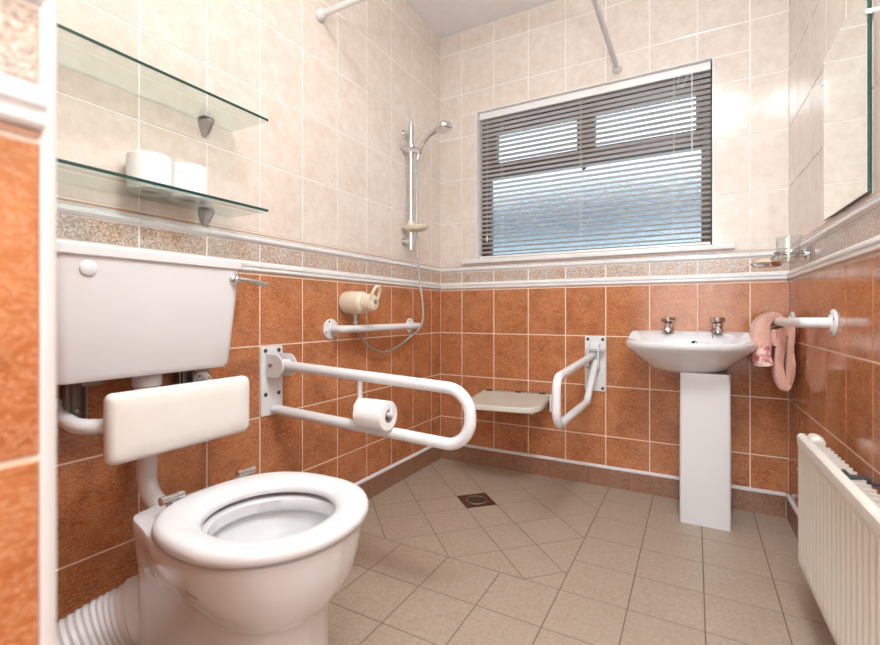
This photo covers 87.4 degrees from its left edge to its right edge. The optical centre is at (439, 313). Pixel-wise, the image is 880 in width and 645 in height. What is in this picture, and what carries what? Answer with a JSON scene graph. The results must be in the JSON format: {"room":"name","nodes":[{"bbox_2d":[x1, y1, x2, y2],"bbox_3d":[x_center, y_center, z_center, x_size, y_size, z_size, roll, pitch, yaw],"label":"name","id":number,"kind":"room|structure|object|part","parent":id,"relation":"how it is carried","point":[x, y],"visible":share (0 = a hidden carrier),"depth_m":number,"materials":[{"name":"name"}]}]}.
{"room":"accessible bathroom","nodes":[
{"label":"accessible bathroom","id":0,"kind":"room"},
{"bbox_2d":[0,0,47,644],"bbox_3d":[-0.683,-0.391,-0.184,0.131,2.505,1.317,0,0,29],"label":"wall partition","id":1,"kind":"structure","parent":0,"point":[23,106],"depth_m":0.35,"materials":[{"name":"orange tile"}]},
{"bbox_2d":[39,0,56,644],"bbox_3d":[-0.322,-0.391,0.374,0.022,2.505,0.014,0,0,29],"label":"trim","id":2,"kind":"structure","parent":1,"relation":"attached to","point":[48,11],"depth_m":0.37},
{"bbox_2d":[57,0,440,622],"bbox_3d":[-0.588,-0.391,1.800,0.131,2.505,2.245,0,0,29],"label":"wall","id":3,"kind":"structure","parent":0,"point":[329,168],"depth_m":1.64,"materials":[{"name":"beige tile"}]},
{"bbox_2d":[57,372,248,464],"bbox_3d":[-0.721,0.253,1.195,0.243,0.157,0.441,0,0,29],"label":"backrest","id":4,"kind":"object","parent":3,"relation":"attached to","point":[142,423],"visible":0.81,"depth_m":1.08,"materials":[{"name":"white plastic"}]},
{"bbox_2d":[57,23,267,136],"bbox_3d":[-0.754,-0.575,1.201,0.178,0.057,0.602,0,0,29],"label":"glass shelf","id":5,"kind":"object","parent":3,"relation":"attached to","point":[205,123],"visible":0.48,"depth_m":1.21,"materials":[{"name":"glass"}]},
{"bbox_2d":[57,158,267,226],"bbox_3d":[-0.754,-0.295,1.201,0.178,0.057,0.602,0,0,29],"label":"glass shelf","id":6,"kind":"object","parent":3,"relation":"attached to","point":[205,216],"visible":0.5,"depth_m":1.20,"materials":[{"name":"glass"}]},
{"bbox_2d":[126,150,171,196],"bbox_3d":[-0.772,-0.369,1.224,0.104,0.096,0.104,0,0,29],"label":"toilet roll","id":7,"kind":"object","parent":6,"relation":"on","point":[143,164],"visible":0.98,"depth_m":1.19,"materials":[{"name":"white paper"}]},
{"bbox_2d":[167,162,207,204],"bbox_3d":[-0.721,-0.369,1.317,0.104,0.096,0.104,0,0,29],"label":"toilet roll","id":8,"kind":"object","parent":6,"relation":"on","point":[188,176],"visible":0.89,"depth_m":1.28,"materials":[{"name":"white paper"}]},
{"bbox_2d":[57,239,268,418],"bbox_3d":[-0.731,0.052,1.198,0.220,0.415,0.527,0,0,29],"label":"cistern","id":9,"kind":"object","parent":3,"relation":"attached to","point":[123,312],"visible":0.86,"depth_m":1.10,"materials":[{"name":"white ceramic"}]},
{"bbox_3d":[-0.758,0.015,1.183,0.165,0.281,0.460,0,0,29],"label":"tank","id":10,"kind":"part","parent":9,"relation":"part of","materials":[{"name":"white ceramic"}]},
{"bbox_2d":[131,374,165,508],"bbox_3d":[-0.706,0.333,1.159,0.180,0.353,0.068,0,0,29],"label":"pipe","id":11,"kind":"object","parent":9,"relation":"attached to","point":[149,489],"visible":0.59,"depth_m":1.16,"materials":[{"name":"white plastic"}]},
{"bbox_3d":[-0.754,-0.140,1.181,0.173,0.030,0.474,0,0,29],"label":"lid","id":12,"kind":"part","parent":9,"relation":"part of","materials":[{"name":"white ceramic"}]},
{"bbox_3d":[-0.554,-0.095,1.339,0.035,0.039,0.113,0,0,44],"label":"flush lever","id":13,"kind":"part","parent":9,"relation":"part of","materials":[{"name":"silver metal"}]},
{"bbox_2d":[314,8,326,21],"bbox_3d":[-0.477,-1.203,1.851,0.032,0.048,0.048,0,0,29],"label":"bracket","id":14,"kind":"object","parent":3,"relation":"attached to","point":[320,14],"depth_m":1.84,"materials":[{"name":"white plastic"}]},
{"bbox_2d":[339,285,380,323],"bbox_3d":[-0.332,-0.037,1.962,0.178,0.166,0.100,0,0,29],"label":"shower mixer","id":15,"kind":"object","parent":3,"relation":"attached to","point":[355,303],"visible":1,"depth_m":1.94,"materials":[{"name":"beige plastic"}]},
{"bbox_3d":[-0.272,-0.067,1.929,0.040,0.106,0.060,0,0,29],"label":"lever","id":16,"kind":"part","parent":15,"relation":"part of","materials":[{"name":"beige plastic"}]},
{"bbox_2d":[260,345,475,449],"bbox_3d":[-0.255,0.253,1.457,0.803,0.271,0.097,0,0,29],"label":"support rail","id":17,"kind":"object","parent":3,"relation":"attached to","point":[274,363],"visible":0.91,"depth_m":1.46,"materials":[{"name":"white metal"}]},
{"bbox_3d":[-0.604,0.240,1.650,0.006,0.246,0.097,0,0,29],"label":"wall plate","id":18,"kind":"part","parent":17,"relation":"part of","materials":[{"name":"white metal"}]},
{"bbox_2d":[353,398,396,430],"bbox_3d":[-0.196,0.305,1.391,0.104,0.090,0.090,0,0,29],"label":"toilet roll","id":19,"kind":"object","parent":17,"relation":"on","point":[368,413],"visible":0.97,"depth_m":1.36,"materials":[{"name":"white paper"}]},
{"bbox_2d":[323,318,420,338],"bbox_3d":[-0.274,0.065,2.165,0.084,0.086,0.693,0,0,29],"label":"grab rail","id":20,"kind":"object","parent":3,"relation":"attached to","point":[330,328],"visible":0.94,"depth_m":1.98,"materials":[{"name":"white metal"}]},
{"bbox_2d":[354,446,441,499],"bbox_3d":[-0.530,0.810,1.778,0.014,0.104,2.223,0,0,29],"label":"baseboard","id":21,"kind":"structure","parent":3,"relation":"attached to","point":[376,483],"depth_m":2.35,"materials":[{"name":"brown tile"}]},
{"bbox_2d":[401,121,421,249],"bbox_3d":[-0.145,-0.658,2.367,0.114,0.660,0.053,0,0,29],"label":"riser rail","id":22,"kind":"object","parent":3,"relation":"attached to","point":[411,150],"visible":1,"depth_m":2.36,"materials":[{"name":"silver metal"}]},
{"bbox_2d":[403,220,428,231],"bbox_3d":[-0.124,-0.450,2.361,0.148,0.056,0.103,0,0,29],"label":"soap dish","id":23,"kind":"object","parent":22,"relation":"attached to","point":[411,226],"visible":1,"depth_m":2.33,"materials":[{"name":"beige plastic"}]},
{"bbox_3d":[-0.124,-0.435,2.361,0.148,0.026,0.103,0,0,29],"label":"dish","id":24,"kind":"part","parent":23,"relation":"part of","materials":[{"name":"beige plastic"}]},
{"bbox_2d":[416,120,451,159],"bbox_3d":[-0.033,-0.866,2.311,0.204,0.164,0.092,0,0,29],"label":"shower","id":25,"kind":"object","parent":22,"relation":"attached to","point":[442,127],"visible":1,"depth_m":2.29,"materials":[{"name":"silver metal"}]},
{"bbox_2d":[355,160,423,352],"bbox_3d":[-0.248,-0.298,2.195,0.073,0.978,0.495,0,0,36],"label":"shower hose","id":26,"kind":"object","parent":25,"relation":"hanging from","point":[417,163],"visible":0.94,"depth_m":2.37,"materials":[{"name":"metal"}]},
{"bbox_3d":[-0.062,-0.862,2.327,0.139,0.156,0.036,0,0,29],"label":"handle","id":27,"kind":"part","parent":25,"relation":"part of","materials":[{"name":"silver metal"}]},
{"bbox_2d":[405,0,557,38],"bbox_3d":[-0.080,-1.693,0.777,2.012,0.100,3.783,0,0,29],"label":"ceiling","id":28,"kind":"structure","parent":0,"point":[446,18],"depth_m":2.50,"materials":[{"name":"paint"}]},
{"bbox_2d":[134,458,835,644],"bbox_3d":[-0.080,0.913,0.777,2.012,0.102,3.783,0,0,29],"label":"floor","id":29,"kind":"structure","parent":0,"point":[555,561],"depth_m":1.52,"materials":[{"name":"tile"}]},
{"bbox_2d":[57,575,139,644],"bbox_3d":[-0.835,0.722,0.968,0.482,0.234,0.157,0,0,-32],"label":"pipe","id":30,"kind":"object","parent":29,"relation":"on","point":[112,618],"visible":0.53,"depth_m":0.99,"materials":[{"name":"white plastic"}]},
{"bbox_2d":[132,466,368,644],"bbox_3d":[-0.405,0.629,1.006,0.510,0.466,0.403,0,0,29],"label":"toilet","id":31,"kind":"object","parent":29,"relation":"on","point":[257,559],"visible":1,"depth_m":0.90,"materials":[{"name":"white ceramic"}]},
{"bbox_3d":[-0.365,0.419,0.984,0.419,0.026,0.403,0,0,29],"label":"seat","id":32,"kind":"part","parent":31,"relation":"part of","materials":[{"name":"white plastic"}]},
{"bbox_2d":[457,493,495,507],"bbox_3d":[0.168,0.862,2.124,0.139,0.008,0.139,0,0,-16],"label":"floor drain","id":33,"kind":"object","parent":29,"relation":"on","point":[469,503],"visible":1,"depth_m":2.12,"materials":[{"name":"brown metal"}]},
{"bbox_2d":[466,495,486,503],"bbox_3d":[0.168,0.861,2.124,0.097,0.006,0.097,0,0,29],"label":"grille","id":34,"kind":"object","parent":33,"relation":"attached to","point":[468,501],"depth_m":2.13,"materials":[{"name":"metal"}]},
{"bbox_2d":[680,369,730,530],"bbox_3d":[1.130,0.553,1.967,0.182,0.618,0.244,0,0,29],"label":"pedestal","id":35,"kind":"object","parent":29,"relation":"on","point":[705,398],"visible":0.94,"depth_m":1.86,"materials":[{"name":"white ceramic"}]},
{"bbox_2d":[626,330,756,372],"bbox_3d":[1.043,0.162,1.939,0.488,0.172,0.416,0,0,29],"label":"basin","id":36,"kind":"object","parent":35,"relation":"on","point":[679,351],"visible":0.99,"depth_m":1.85,"materials":[{"name":"white ceramic"}]},
{"bbox_2d":[661,317,675,331],"bbox_3d":[1.029,0.049,2.076,0.059,0.070,0.120,0,0,29],"label":"tap","id":37,"kind":"object","parent":36,"relation":"on","point":[668,325],"visible":1,"depth_m":2.08,"materials":[{"name":"silver metal"}]},
{"bbox_3d":[1.044,0.028,2.103,0.049,0.027,0.049,0,0,-16],"label":"handle","id":38,"kind":"part","parent":37,"relation":"part of","materials":[{"name":"silver metal"}]},
{"bbox_2d":[710,317,725,332],"bbox_3d":[1.198,0.049,1.983,0.059,0.070,0.120,0,0,29],"label":"tap","id":39,"kind":"object","parent":36,"relation":"on","point":[717,322],"visible":0.99,"depth_m":1.99,"materials":[{"name":"silver metal"}]},
{"bbox_3d":[1.212,0.028,2.009,0.049,0.027,0.049,0,0,-16],"label":"handle","id":40,"kind":"part","parent":39,"relation":"part of","materials":[{"name":"silver metal"}]},
{"bbox_2d":[441,0,788,516],"bbox_3d":[0.765,-0.391,2.397,1.681,2.505,0.131,0,0,29],"label":"wall","id":41,"kind":"structure","parent":0,"point":[506,326],"depth_m":2.28,"materials":[{"name":"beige tile"}]},
{"bbox_2d":[472,389,551,414],"bbox_3d":[0.349,0.461,2.326,0.407,0.089,0.414,0,0,29],"label":"bench","id":42,"kind":"object","parent":41,"relation":"attached to","point":[488,399],"visible":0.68,"depth_m":2.27,"materials":[{"name":"beige plastic"}]},
{"bbox_3d":[0.407,0.428,2.479,0.362,0.015,0.015,0,0,22],"label":"hinge rod","id":43,"kind":"part","parent":42,"relation":"part of","materials":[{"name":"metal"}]},
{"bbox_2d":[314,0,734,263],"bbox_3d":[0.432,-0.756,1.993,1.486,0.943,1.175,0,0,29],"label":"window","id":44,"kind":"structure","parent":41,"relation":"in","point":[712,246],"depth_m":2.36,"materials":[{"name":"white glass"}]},
{"bbox_3d":[0.197,-1.204,2.049,1.020,0.049,1.046,0,0,29],"label":"curtain rail","id":45,"kind":"part","parent":44,"relation":"part of","materials":[{"name":"white metal"}]},
{"bbox_3d":[0.515,-0.965,2.581,0.508,0.214,0.006,0,0,29],"label":"pane","id":46,"kind":"part","parent":44,"relation":"part of","materials":[{"name":"clear glass"}]},
{"bbox_2d":[479,61,710,258],"bbox_3d":[0.733,-0.733,2.380,1.149,0.834,0.039,0,0,29],"label":"blind","id":47,"kind":"object","parent":44,"relation":"attached to","point":[705,67],"visible":1,"depth_m":2.33,"materials":[{"name":"white plastic"}]},
{"bbox_3d":[0.351,-0.719,2.597,0.002,0.787,0.029,0,0,29],"label":"ladder cord","id":48,"kind":"part","parent":47,"relation":"part of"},
{"bbox_3d":[0.736,-0.322,2.385,1.149,0.012,0.024,0,0,29],"label":"rail","id":49,"kind":"part","parent":47,"relation":"part of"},
{"bbox_3d":[0.770,-0.564,2.440,1.091,0.468,0.006,0,0,29],"label":"pane","id":50,"kind":"part","parent":44,"relation":"part of","materials":[{"name":"clear glass"}]},
{"bbox_3d":[0.713,-0.297,2.348,1.338,0.024,0.026,0,0,29],"label":"sill","id":51,"kind":"part","parent":44,"relation":"part of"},
{"bbox_3d":[1.028,-0.965,2.298,0.503,0.214,0.006,0,0,29],"label":"pane","id":52,"kind":"part","parent":44,"relation":"part of","materials":[{"name":"clear glass"}]},
{"bbox_2d":[552,336,605,428],"bbox_3d":[0.606,0.275,1.999,0.103,0.319,0.737,0,0,29],"label":"support rail","id":53,"kind":"object","parent":41,"relation":"attached to","point":[594,360],"visible":1,"depth_m":2.17,"materials":[{"name":"white metal"}]},
{"bbox_3d":[0.599,0.315,1.992,0.049,0.239,0.718,0,0,29],"label":"rail","id":54,"kind":"part","parent":53,"relation":"part of","materials":[{"name":"white metal"}]},
{"bbox_3d":[0.783,0.253,2.319,0.103,0.275,0.006,0,0,29],"label":"wall plate","id":55,"kind":"part","parent":53,"relation":"part of","materials":[{"name":"white metal"}]},
{"bbox_2d":[442,444,785,517],"bbox_3d":[0.735,0.810,2.343,1.657,0.104,0.014,0,0,29],"label":"baseboard","id":56,"kind":"structure","parent":41,"relation":"attached to","point":[762,501],"depth_m":2.29,"materials":[{"name":"brown tile"}]},
{"bbox_2d":[612,63,621,73],"bbox_3d":[0.867,-1.204,2.257,0.048,0.048,0.032,0,0,29],"label":"bracket","id":57,"kind":"object","parent":41,"relation":"attached to","point":[616,70],"depth_m":2.25,"materials":[{"name":"white plastic"}]},
{"bbox_2d":[786,0,879,507],"bbox_3d":[0.690,-0.391,0.341,0.131,2.505,3.563,0,0,28],"label":"wall","id":58,"kind":"structure","parent":0,"point":[834,394],"depth_m":1.41,"materials":[{"name":"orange tile"}]},
{"bbox_2d":[750,247,809,267],"bbox_3d":[1.201,-0.201,1.643,0.151,0.066,0.185,0,0,-31],"label":"holder","id":59,"kind":"object","parent":58,"relation":"attached to","point":[804,253],"visible":0.98,"depth_m":1.62,"materials":[{"name":"silver metal"}]},
{"bbox_2d":[755,259,778,262],"bbox_3d":[1.200,-0.188,1.690,0.072,0.024,0.052,0,0,29],"label":"soap bar","id":60,"kind":"object","parent":59,"relation":"on","point":[760,260],"visible":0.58,"depth_m":1.67,"materials":[{"name":"beige"}]},
{"bbox_2d":[750,262,783,267],"bbox_3d":[1.200,-0.176,1.690,0.104,0.017,0.104,0,0,29],"label":"soap tray","id":61,"kind":"object","parent":59,"relation":"on","point":[759,264],"depth_m":1.66,"materials":[{"name":"clear glass"}]},
{"bbox_3d":[1.206,-0.197,1.608,0.094,0.036,0.135,0,0,29],"label":"ring arm","id":62,"kind":"part","parent":59,"relation":"part of","materials":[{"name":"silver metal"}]},
{"bbox_2d":[775,235,801,263],"bbox_3d":[1.198,-0.219,1.583,0.073,0.092,0.073,0,0,29],"label":"tumbler","id":63,"kind":"object","parent":59,"relation":"in","point":[793,261],"visible":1,"depth_m":1.58,"materials":[{"name":"clear glass"}]},
{"bbox_2d":[786,494,797,539],"bbox_3d":[0.633,0.810,0.365,0.014,0.104,3.551,0,0,28],"label":"baseboard","id":64,"kind":"structure","parent":58,"relation":"attached to","point":[792,510],"depth_m":1.83,"materials":[{"name":"brown tile"}]},
{"bbox_2d":[771,309,837,335],"bbox_3d":[1.263,0.030,1.634,0.082,0.084,0.660,0,0,28],"label":"grab rail","id":65,"kind":"object","parent":58,"relation":"attached to","point":[831,322],"visible":0.87,"depth_m":1.38,"materials":[{"name":"white metal"}]},
{"bbox_2d":[749,312,795,390],"bbox_3d":[1.327,0.147,1.843,0.142,0.308,0.146,0,0,29],"label":"towel","id":66,"kind":"object","parent":65,"relation":"hanging from","point":[775,346],"visible":0.9,"depth_m":1.78,"materials":[{"name":"pink fabric"}]},
{"bbox_2d":[797,433,879,644],"bbox_3d":[0.849,0.532,0.890,0.113,0.379,1.064,0,0,29],"label":"radiator","id":67,"kind":"object","parent":58,"relation":"attached to","point":[839,512],"visible":1,"depth_m":0.98,"materials":[{"name":"beige metal"}]},
{"bbox_2d":[822,0,873,219],"bbox_3d":[1.096,-0.533,1.247,0.015,0.495,0.389,0,0,28],"label":"wall mirror","id":68,"kind":"object","parent":58,"relation":"attached to","point":[846,83],"visible":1,"depth_m":1.20,"materials":[{"name":"green glass"}]}
]}

